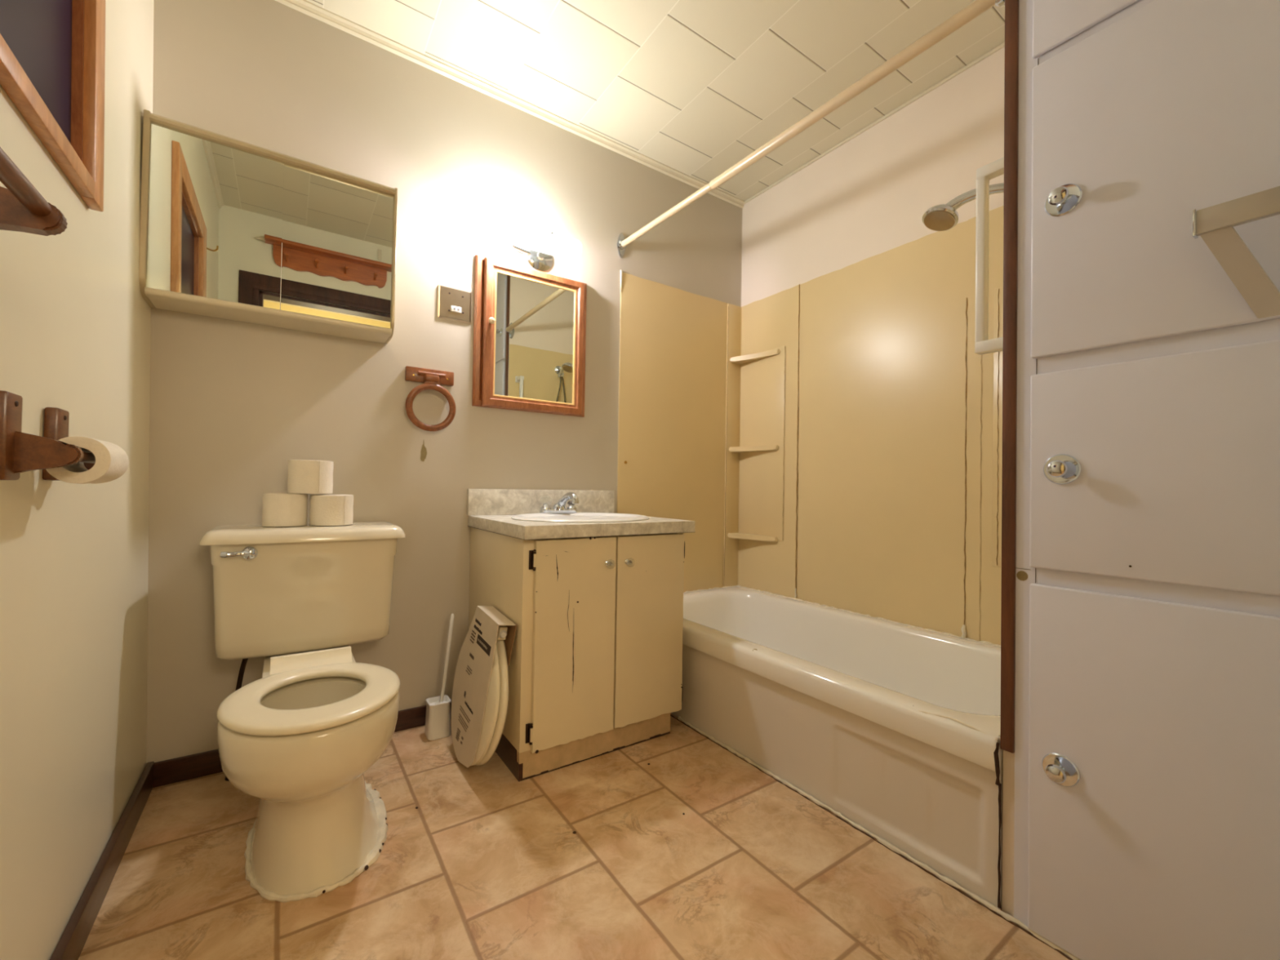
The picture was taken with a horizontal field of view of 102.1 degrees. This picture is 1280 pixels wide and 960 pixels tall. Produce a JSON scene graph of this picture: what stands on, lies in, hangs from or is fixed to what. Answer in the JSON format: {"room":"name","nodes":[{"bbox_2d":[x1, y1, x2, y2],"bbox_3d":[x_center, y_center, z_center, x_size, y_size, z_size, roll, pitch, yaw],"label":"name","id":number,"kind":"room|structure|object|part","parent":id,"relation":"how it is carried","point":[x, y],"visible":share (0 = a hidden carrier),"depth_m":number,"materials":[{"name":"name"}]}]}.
{"room":"bathroom","nodes":[
{"label":"bathroom","id":0,"kind":"room"},
{"bbox_2d":[0,0,154,959],"bbox_3d":[-0.848,-0.339,0.560,0.176,2.387,2.100,2,-1,-34],"label":"wall","id":1,"kind":"structure","parent":0,"point":[75,317],"depth_m":0.93,"materials":[{"name":"paint"}]},
{"bbox_2d":[0,146,67,235],"bbox_3d":[-0.582,-0.313,0.378,0.094,0.087,0.584,2,-1,-34],"label":"towel bar","id":2,"kind":"object","parent":1,"relation":"attached to","point":[23,208],"visible":1,"depth_m":0.60,"materials":[{"name":"brown wood"}]},
{"bbox_2d":[0,390,95,480],"bbox_3d":[-0.865,-0.057,0.777,0.079,0.116,0.232,2,-1,-34],"label":"toilet paper holder","id":3,"kind":"object","parent":1,"relation":"attached to","point":[20,452],"visible":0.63,"depth_m":0.70,"materials":[{"name":"brown wood"}]},
{"bbox_3d":[-0.839,-0.058,0.684,0.018,0.116,0.048,2,-1,-34],"label":"wall plate","id":4,"kind":"part","parent":3,"relation":"part of","materials":[{"name":"brown wood"}]},
{"bbox_3d":[-0.813,-0.036,0.710,0.068,0.058,0.018,2,-1,-34],"label":"arm","id":5,"kind":"part","parent":3,"relation":"part of","materials":[{"name":"brown wood"}]},
{"bbox_3d":[-0.943,-0.057,0.836,0.018,0.116,0.048,2,-1,-34],"label":"wall plate","id":6,"kind":"part","parent":3,"relation":"part of","materials":[{"name":"brown wood"}]},
{"bbox_2d":[45,435,128,484],"bbox_3d":[-0.849,-0.029,0.798,0.070,0.070,0.108,2,-1,-34],"label":"toilet roll","id":7,"kind":"object","parent":3,"relation":"hanging from","point":[112,461],"visible":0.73,"depth_m":0.77,"materials":[{"name":"white paper"}]},
{"bbox_3d":[-0.920,-0.035,0.867,0.068,0.058,0.018,2,-1,-34],"label":"arm","id":8,"kind":"part","parent":3,"relation":"part of","materials":[{"name":"brown wood"}]},
{"bbox_2d":[0,0,105,211],"bbox_3d":[-0.860,-0.818,0.702,0.059,0.593,0.711,2,-1,-34],"label":"picture frame","id":9,"kind":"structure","parent":1,"relation":"in","point":[52,52],"depth_m":0.89,"materials":[{"name":"brown wood"}]},
{"bbox_3d":[-0.881,-0.794,0.715,0.013,0.468,0.538,2,-1,-34],"label":"pane","id":10,"kind":"part","parent":9,"relation":"part of","materials":[{"name":"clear glass"}]},
{"bbox_2d":[49,761,154,959],"bbox_3d":[-0.816,0.820,0.639,0.016,0.072,1.960,2,-1,-34],"label":"baseboard","id":11,"kind":"structure","parent":1,"relation":"attached to","point":[70,945],"depth_m":1.05,"materials":[{"name":"brown wood"}]},
{"bbox_2d":[146,0,742,764],"bbox_3d":[-0.478,-0.310,2.133,2.595,2.387,0.121,2,-1,-34],"label":"wall","id":12,"kind":"structure","parent":0,"point":[233,402],"depth_m":1.80,"materials":[{"name":"paint"}]},
{"bbox_2d":[138,109,397,344],"bbox_3d":[-1.078,-0.714,1.562,0.603,0.479,0.146,2,-1,-34],"label":"upper cabinet","id":13,"kind":"object","parent":12,"relation":"attached to","point":[230,228],"visible":1,"depth_m":1.49,"materials":[{"name":"beige wood"}]},
{"bbox_2d":[146,123,284,309],"bbox_3d":[-1.165,-0.716,1.433,0.287,0.438,0.004,2,-1,-34],"label":"mirror","id":14,"kind":"object","parent":13,"relation":"on","point":[215,202],"depth_m":1.42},
{"bbox_3d":[-1.046,-0.940,1.531,0.585,0.027,0.057,2,-1,-34],"label":"rail","id":15,"kind":"part","parent":13,"relation":"part of","materials":[{"name":"wood"}]},
{"bbox_2d":[280,164,394,328],"bbox_3d":[-0.930,-0.710,1.598,0.303,0.438,0.004,2,-1,-34],"label":"mirror","id":16,"kind":"object","parent":13,"relation":"on","point":[337,233],"depth_m":1.59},
{"bbox_2d":[152,699,451,787],"bbox_3d":[-1.008,0.835,1.688,0.868,0.068,0.012,2,-1,-34],"label":"baseboard","id":17,"kind":"structure","parent":12,"relation":"attached to","point":[169,771],"depth_m":1.50,"materials":[{"name":"brown wood"}]},
{"bbox_2d":[404,365,455,431],"bbox_3d":[-0.746,-0.285,1.845,0.170,0.225,0.051,2,-1,-34],"label":"towel ring","id":18,"kind":"object","parent":12,"relation":"attached to","point":[432,379],"visible":1,"depth_m":1.83,"materials":[{"name":"brown wood"}]},
{"bbox_3d":[-0.754,-0.372,1.859,0.163,0.050,0.019,2,-1,-34],"label":"plate","id":19,"kind":"part","parent":18,"relation":"part of","materials":[{"name":"brown wood"}]},
{"bbox_2d":[437,284,471,324],"bbox_3d":[-0.683,-0.650,1.915,0.119,0.120,0.010,2,-1,-34],"label":"socket plate","id":20,"kind":"object","parent":12,"relation":"attached to","point":[455,304],"visible":1,"depth_m":1.91,"materials":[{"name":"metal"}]},
{"bbox_2d":[450,305,461,313],"bbox_3d":[-0.680,-0.631,1.916,0.038,0.022,0.005,2,-1,-34],"label":"socket","id":21,"kind":"object","parent":20,"relation":"attached to","point":[454,308],"depth_m":1.91,"materials":[{"name":"white plastic"}]},
{"bbox_2d":[274,0,744,208],"bbox_3d":[-0.406,-1.489,2.101,2.325,0.028,0.022,2,-1,-34],"label":"trim","id":22,"kind":"structure","parent":12,"relation":"attached to","point":[304,6],"depth_m":1.97,"materials":[{"name":"white wood"}]},
{"bbox_2d":[504,226,553,271],"bbox_3d":[-0.425,-0.916,2.012,0.384,0.133,0.144,2,-1,-34],"label":"vanity light","id":23,"kind":"object","parent":12,"relation":"attached to","point":[539,257],"visible":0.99,"depth_m":2.08,"materials":[{"name":"silver metal"}]},
{"bbox_3d":[-0.480,-0.921,1.952,0.064,0.064,0.060,2,-1,-34],"label":"lit bulb","id":24,"kind":"part","parent":23,"relation":"part of","materials":[{"name":"white glass"}]},
{"bbox_2d":[471,253,586,417],"bbox_3d":[-0.416,-0.562,2.066,0.475,0.574,0.063,2,-1,-34],"label":"medicine cabinet","id":25,"kind":"object","parent":12,"relation":"attached to","point":[530,325],"visible":1,"depth_m":2.05,"materials":[{"name":"brown wood"}]},
{"bbox_3d":[-0.558,-0.599,1.948,0.025,0.025,0.028,2,-1,-34],"label":"knob","id":26,"kind":"part","parent":25,"relation":"part of","materials":[{"name":"ceramic"}]},
{"bbox_2d":[494,272,573,403],"bbox_3d":[-0.418,-0.557,2.077,0.344,0.482,0.006,2,-1,-34],"label":"mirror","id":27,"kind":"object","parent":25,"relation":"attached to","point":[534,314],"depth_m":2.07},
{"bbox_2d":[466,488,614,515],"bbox_3d":[-0.381,0.090,2.112,0.635,0.100,0.020,2,-1,-34],"label":"backsplash","id":28,"kind":"structure","parent":12,"relation":"attached to","point":[479,501],"depth_m":2.05,"materials":[{"name":"laminate"}]},
{"bbox_2d":[617,0,1004,257],"bbox_3d":[0.345,-1.044,1.713,0.062,0.138,1.507,2,-1,-36],"label":"shower curtain rod","id":29,"kind":"object","parent":12,"relation":"attached to","point":[977,7],"visible":0.84,"depth_m":1.41,"materials":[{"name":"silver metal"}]},
{"bbox_2d":[78,712,1069,959],"bbox_3d":[0.182,0.898,0.328,3.900,0.060,3.800,2,-1,-34],"label":"floor","id":30,"kind":"structure","parent":0,"point":[488,864],"depth_m":1.14,"materials":[{"name":"tile"}]},
{"bbox_2d":[224,657,248,781],"bbox_3d":[-1.165,0.678,1.508,0.064,0.370,0.040,1,-1,-6],"label":"supply pipe","id":31,"kind":"object","parent":30,"relation":"on","point":[241,673],"visible":0.27,"depth_m":1.50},
{"bbox_2d":[199,521,405,902],"bbox_3d":[-0.844,0.507,1.330,0.496,0.744,0.786,2,-1,-34],"label":"toilet","id":32,"kind":"object","parent":30,"relation":"on","point":[300,739],"visible":0.99,"depth_m":1.24,"materials":[{"name":"ceramic"}]},
{"bbox_3d":[-1.058,0.196,1.368,0.078,0.036,0.022,2,-1,-34],"label":"flush lever","id":33,"kind":"part","parent":32,"relation":"part of","materials":[{"name":"silver metal"}]},
{"bbox_2d":[262,493,307,526],"bbox_3d":[-1.042,0.087,1.521,0.110,0.094,0.111,2,-1,-34],"label":"toilet roll","id":34,"kind":"object","parent":32,"relation":"on","point":[279,509],"visible":0.98,"depth_m":1.48,"materials":[{"name":"paper"}]},
{"bbox_3d":[-0.989,0.155,1.555,0.496,0.039,0.253,2,-1,-34],"label":"tank lid","id":35,"kind":"part","parent":32,"relation":"part of","materials":[{"name":"ceramic"}]},
{"bbox_3d":[-0.991,0.332,1.553,0.456,0.325,0.211,2,-1,-34],"label":"tank","id":36,"kind":"part","parent":32,"relation":"part of","materials":[{"name":"ceramic"}]},
{"bbox_3d":[-0.780,0.680,1.231,0.342,0.370,0.543,2,-1,-34],"label":"bowl","id":37,"kind":"part","parent":32,"relation":"part of","materials":[{"name":"ceramic"}]},
{"bbox_3d":[-0.731,0.480,1.167,0.346,0.020,0.388,2,-1,-34],"label":"seat","id":38,"kind":"part","parent":32,"relation":"part of","materials":[{"name":"plastic"}]},
{"bbox_2d":[309,494,353,525],"bbox_3d":[-0.943,0.091,1.584,0.116,0.091,0.117,2,-1,-34],"label":"toilet roll","id":39,"kind":"object","parent":32,"relation":"on","point":[325,509],"visible":1,"depth_m":1.54,"materials":[{"name":"paper"}]},
{"bbox_2d":[287,459,333,493],"bbox_3d":[-0.989,-0.009,1.555,0.116,0.098,0.113,2,-1,-34],"label":"toilet roll","id":40,"kind":"object","parent":39,"relation":"on","point":[304,476],"visible":1,"depth_m":1.51,"materials":[{"name":"paper"}]},
{"bbox_2d":[424,613,453,740],"bbox_3d":[-0.689,0.671,1.786,0.084,0.408,0.076,2,-1,-34],"label":"toilet brush","id":41,"kind":"object","parent":30,"relation":"on","point":[437,719],"visible":1,"depth_m":1.76,"materials":[{"name":"white plastic"}]},
{"bbox_3d":[-0.676,0.623,1.791,0.059,0.311,0.040,2,-1,-34],"label":"handle","id":42,"kind":"part","parent":41,"relation":"part of","materials":[{"name":"white plastic"}]},
{"bbox_2d":[451,605,516,767],"bbox_3d":[-0.494,0.636,1.607,0.120,0.458,0.371,2,-1,-34],"label":"seat","id":43,"kind":"object","parent":30,"relation":"on","point":[480,691],"visible":1,"depth_m":1.54,"materials":[{"name":"plastic"}]},
{"bbox_3d":[-0.504,0.656,1.596,0.078,0.407,0.361,2,-1,-34],"label":"seat lid","id":44,"kind":"part","parent":43,"relation":"part of","materials":[{"name":"plastic"}]},
{"bbox_2d":[468,527,684,782],"bbox_3d":[-0.231,0.532,1.875,0.605,0.704,0.577,2,-1,-34],"label":"vanity cabinet","id":45,"kind":"object","parent":30,"relation":"on","point":[595,668],"visible":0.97,"depth_m":1.63,"materials":[{"name":"paint"}]},
{"bbox_3d":[-0.199,0.490,1.597,0.276,0.620,0.017,2,-1,-34],"label":"door","id":46,"kind":"part","parent":45,"relation":"part of","materials":[{"name":"paint"}]},
{"bbox_2d":[466,488,694,540],"bbox_3d":[-0.226,0.109,1.891,0.642,0.140,0.562,2,-1,-34],"label":"countertop","id":47,"kind":"structure","parent":45,"relation":"on","point":[491,510],"depth_m":1.86,"materials":[{"name":"laminate"}]},
{"bbox_2d":[539,492,578,513],"bbox_3d":[-0.291,0.087,1.999,0.160,0.084,0.152,2,-1,-34],"label":"faucet","id":48,"kind":"object","parent":47,"relation":"on","point":[558,508],"visible":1,"depth_m":2.00,"materials":[{"name":"silver metal"}]},
{"bbox_3d":[-0.365,0.103,2.010,0.042,0.026,0.042,2,-1,-34],"label":"handle stem","id":49,"kind":"part","parent":48,"relation":"part of","materials":[{"name":"silver metal"}]},
{"bbox_3d":[-0.290,0.084,2.000,0.054,0.077,0.152,2,-1,-34],"label":"spout","id":50,"kind":"part","parent":48,"relation":"part of","materials":[{"name":"silver metal"}]},
{"bbox_3d":[-0.274,0.105,2.072,0.042,0.026,0.042,2,-1,-34],"label":"handle stem","id":51,"kind":"part","parent":48,"relation":"part of","materials":[{"name":"silver metal"}]},
{"bbox_2d":[511,512,649,522],"bbox_3d":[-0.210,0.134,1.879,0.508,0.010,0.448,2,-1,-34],"label":"sink","id":52,"kind":"object","parent":47,"relation":"in","point":[568,517],"visible":0.98,"depth_m":1.85,"materials":[{"name":"white ceramic"}]},
{"bbox_2d":[531,515,626,519],"bbox_3d":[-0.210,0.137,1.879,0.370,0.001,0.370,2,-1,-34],"label":"basin","id":53,"kind":"object","parent":52,"relation":"in","point":[545,517],"depth_m":1.92,"materials":[{"name":"white ceramic"}]},
{"bbox_3d":[0.033,0.496,1.756,0.278,0.620,0.017,2,-1,-34],"label":"door","id":54,"kind":"part","parent":45,"relation":"part of","materials":[{"name":"paint"}]},
{"bbox_2d":[671,585,1003,909],"bbox_3d":[0.622,0.696,1.894,0.764,0.402,1.508,2,-1,-34],"label":"bathtub","id":55,"kind":"object","parent":30,"relation":"on","point":[892,726],"visible":0.67,"depth_m":1.49,"materials":[{"name":"ceramic"}]},
{"bbox_2d":[1013,0,1279,959],"bbox_3d":[1.183,-0.298,1.083,0.795,2.387,0.426,2,-1,-34],"label":"linen cabinet","id":56,"kind":"object","parent":30,"relation":"on","point":[1147,815],"visible":1,"depth_m":0.89,"materials":[{"name":"paint"}]},
{"bbox_3d":[0.779,0.546,0.967,0.032,0.032,0.032,2,-1,-34],"label":"knob","id":57,"kind":"part","parent":56,"relation":"part of","materials":[{"name":"silver metal"}]},
{"bbox_3d":[0.788,-0.021,0.975,0.032,0.032,0.032,2,-1,-34],"label":"knob","id":58,"kind":"part","parent":56,"relation":"part of","materials":[{"name":"silver metal"}]},
{"bbox_3d":[0.796,-0.537,0.983,0.032,0.032,0.032,2,-1,-34],"label":"knob","id":59,"kind":"part","parent":56,"relation":"part of","materials":[{"name":"silver metal"}]},
{"bbox_3d":[0.792,0.546,0.976,0.004,0.058,0.058,2,-1,-34],"label":"knob plate","id":60,"kind":"part","parent":56,"relation":"part of","materials":[{"name":"silver metal"}]},
{"bbox_3d":[0.801,-0.020,0.984,0.004,0.058,0.058,2,-1,-34],"label":"knob plate","id":61,"kind":"part","parent":56,"relation":"part of","materials":[{"name":"silver metal"}]},
{"bbox_3d":[0.810,-0.536,0.992,0.004,0.058,0.058,2,-1,-34],"label":"knob plate","id":62,"kind":"part","parent":56,"relation":"part of","materials":[{"name":"silver metal"}]},
{"bbox_3d":[0.907,-1.130,0.886,0.010,0.564,0.392,2,-1,-34],"label":"door","id":63,"kind":"part","parent":56,"relation":"part of","materials":[{"name":"wood"}]},
{"bbox_3d":[0.879,0.542,0.861,0.010,0.675,0.392,2,-1,-34],"label":"door","id":64,"kind":"part","parent":56,"relation":"part of","materials":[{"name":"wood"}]},
{"bbox_3d":[0.888,-0.019,0.869,0.010,0.382,0.392,2,-1,-34],"label":"door","id":65,"kind":"part","parent":56,"relation":"part of","materials":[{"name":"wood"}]},
{"bbox_3d":[0.897,-0.535,0.877,0.010,0.586,0.392,2,-1,-34],"label":"door","id":66,"kind":"part","parent":56,"relation":"part of","materials":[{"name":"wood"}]},
{"bbox_2d":[1192,186,1279,318],"bbox_3d":[0.923,-0.331,0.755,0.080,0.168,0.152,2,-1,-34],"label":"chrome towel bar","id":67,"kind":"object","parent":56,"relation":"attached to","point":[1215,224],"visible":1,"depth_m":0.77,"materials":[{"name":"beige wood"}]},
{"bbox_2d":[306,0,1004,200],"bbox_3d":[0.223,-1.548,0.364,3.900,0.060,3.800,2,-1,-34],"label":"ceiling","id":68,"kind":"structure","parent":0,"point":[694,88],"depth_m":1.84,"materials":[{"name":"tile"}]},
{"bbox_2d":[741,46,1004,306],"bbox_3d":[1.159,-0.286,1.932,0.120,2.387,2.060,2,-1,-34],"label":"wall","id":69,"kind":"structure","parent":0,"point":[869,196],"depth_m":2.12,"materials":[{"name":"paint"}]},
{"bbox_2d":[617,205,1003,644],"bbox_3d":[0.637,-0.192,1.910,0.761,1.491,1.506,2,-1,-34],"label":"tub surround","id":70,"kind":"object","parent":69,"relation":"attached to","point":[835,437],"visible":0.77,"depth_m":2.25,"materials":[{"name":"beige plastic"}]},
{"bbox_3d":[0.215,-0.186,2.531,0.755,1.484,0.004,2,-1,-34],"label":"panel","id":71,"kind":"part","parent":70,"relation":"part of","materials":[{"name":"beige plastic"}]},
{"bbox_2d":[727,532,777,542],"bbox_3d":[0.560,0.287,2.595,0.080,0.024,0.270,2,-1,-34],"label":"shelf","id":72,"kind":"object","parent":70,"relation":"attached to","point":[731,536],"depth_m":2.61,"materials":[{"name":"beige plastic"}]},
{"bbox_2d":[728,444,778,452],"bbox_3d":[0.567,-0.158,2.602,0.080,0.024,0.270,2,-1,-34],"label":"shelf","id":73,"kind":"object","parent":70,"relation":"attached to","point":[732,448],"depth_m":2.61,"materials":[{"name":"beige plastic"}]},
{"bbox_2d":[729,349,779,364],"bbox_3d":[0.575,-0.625,2.609,0.080,0.024,0.270,2,-1,-34],"label":"shelf","id":74,"kind":"object","parent":70,"relation":"attached to","point":[765,355],"depth_m":2.62,"materials":[{"name":"beige plastic"}]},
{"bbox_3d":[0.592,-0.180,2.556,0.104,1.484,0.381,2,-1,-34],"label":"corner panel","id":75,"kind":"part","parent":70,"relation":"part of","materials":[{"name":"beige plastic"}]},
{"bbox_3d":[0.947,-0.181,2.126,0.004,1.485,0.730,2,-1,-34],"label":"panel","id":76,"kind":"part","parent":70,"relation":"part of","materials":[{"name":"beige plastic"}]},
{"bbox_2d":[921,182,1004,231],"bbox_3d":[0.952,-0.394,1.417,0.179,0.878,0.329,2,-1,-34],"label":"shower","id":77,"kind":"object","parent":70,"relation":"attached to","point":[940,217],"visible":0.2,"depth_m":1.47,"materials":[{"name":"silver metal"}]},
{"bbox_3d":[0.963,-0.780,1.419,0.033,0.062,0.236,2,-1,-45],"label":"handle","id":78,"kind":"part","parent":77,"relation":"part of","materials":[{"name":"silver metal"}]},
{"bbox_3d":[1.221,-0.183,1.637,0.104,1.485,0.388,2,-1,-34],"label":"corner panel","id":79,"kind":"part","parent":70,"relation":"part of","materials":[{"name":"beige plastic"}]},
{"bbox_2d":[974,156,1004,355],"bbox_3d":[0.803,-0.502,1.164,0.043,0.444,0.079,2,-1,-34],"label":"grab bar","id":80,"kind":"object","parent":70,"relation":"attached to","point":[983,345],"visible":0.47,"depth_m":1.18,"materials":[{"name":"white plastic"}]},
{"bbox_2d":[744,42,1004,203],"bbox_3d":[0.975,-1.474,2.133,0.008,0.012,1.487,2,-1,-34],"label":"trim","id":81,"kind":"structure","parent":69,"relation":"attached to","point":[1002,45],"depth_m":2.09,"materials":[{"name":"white wood"}]},
{"bbox_2d":[1001,750,1014,916],"bbox_3d":[1.079,-0.297,1.286,0.741,2.387,0.023,2,-1,-34],"label":"wall","id":82,"kind":"structure","parent":0,"point":[1008,759],"depth_m":1.06,"materials":[{"name":"paint"}]},
{"bbox_2d":[670,714,1079,959],"bbox_3d":[0.568,0.885,1.306,0.018,0.016,1.501,2,-1,-34],"label":"trim","id":83,"kind":"structure","parent":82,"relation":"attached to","point":[947,880],"depth_m":1.23,"materials":[{"name":"white plastic"}]},
{"bbox_2d":[1000,0,1018,753],"bbox_3d":[0.771,-0.473,1.075,0.018,2.052,0.024,2,-1,-34],"label":"trim","id":84,"kind":"structure","parent":82,"relation":"attached to","point":[1011,66],"depth_m":1.06,"materials":[{"name":"brown wood"}]}
]}

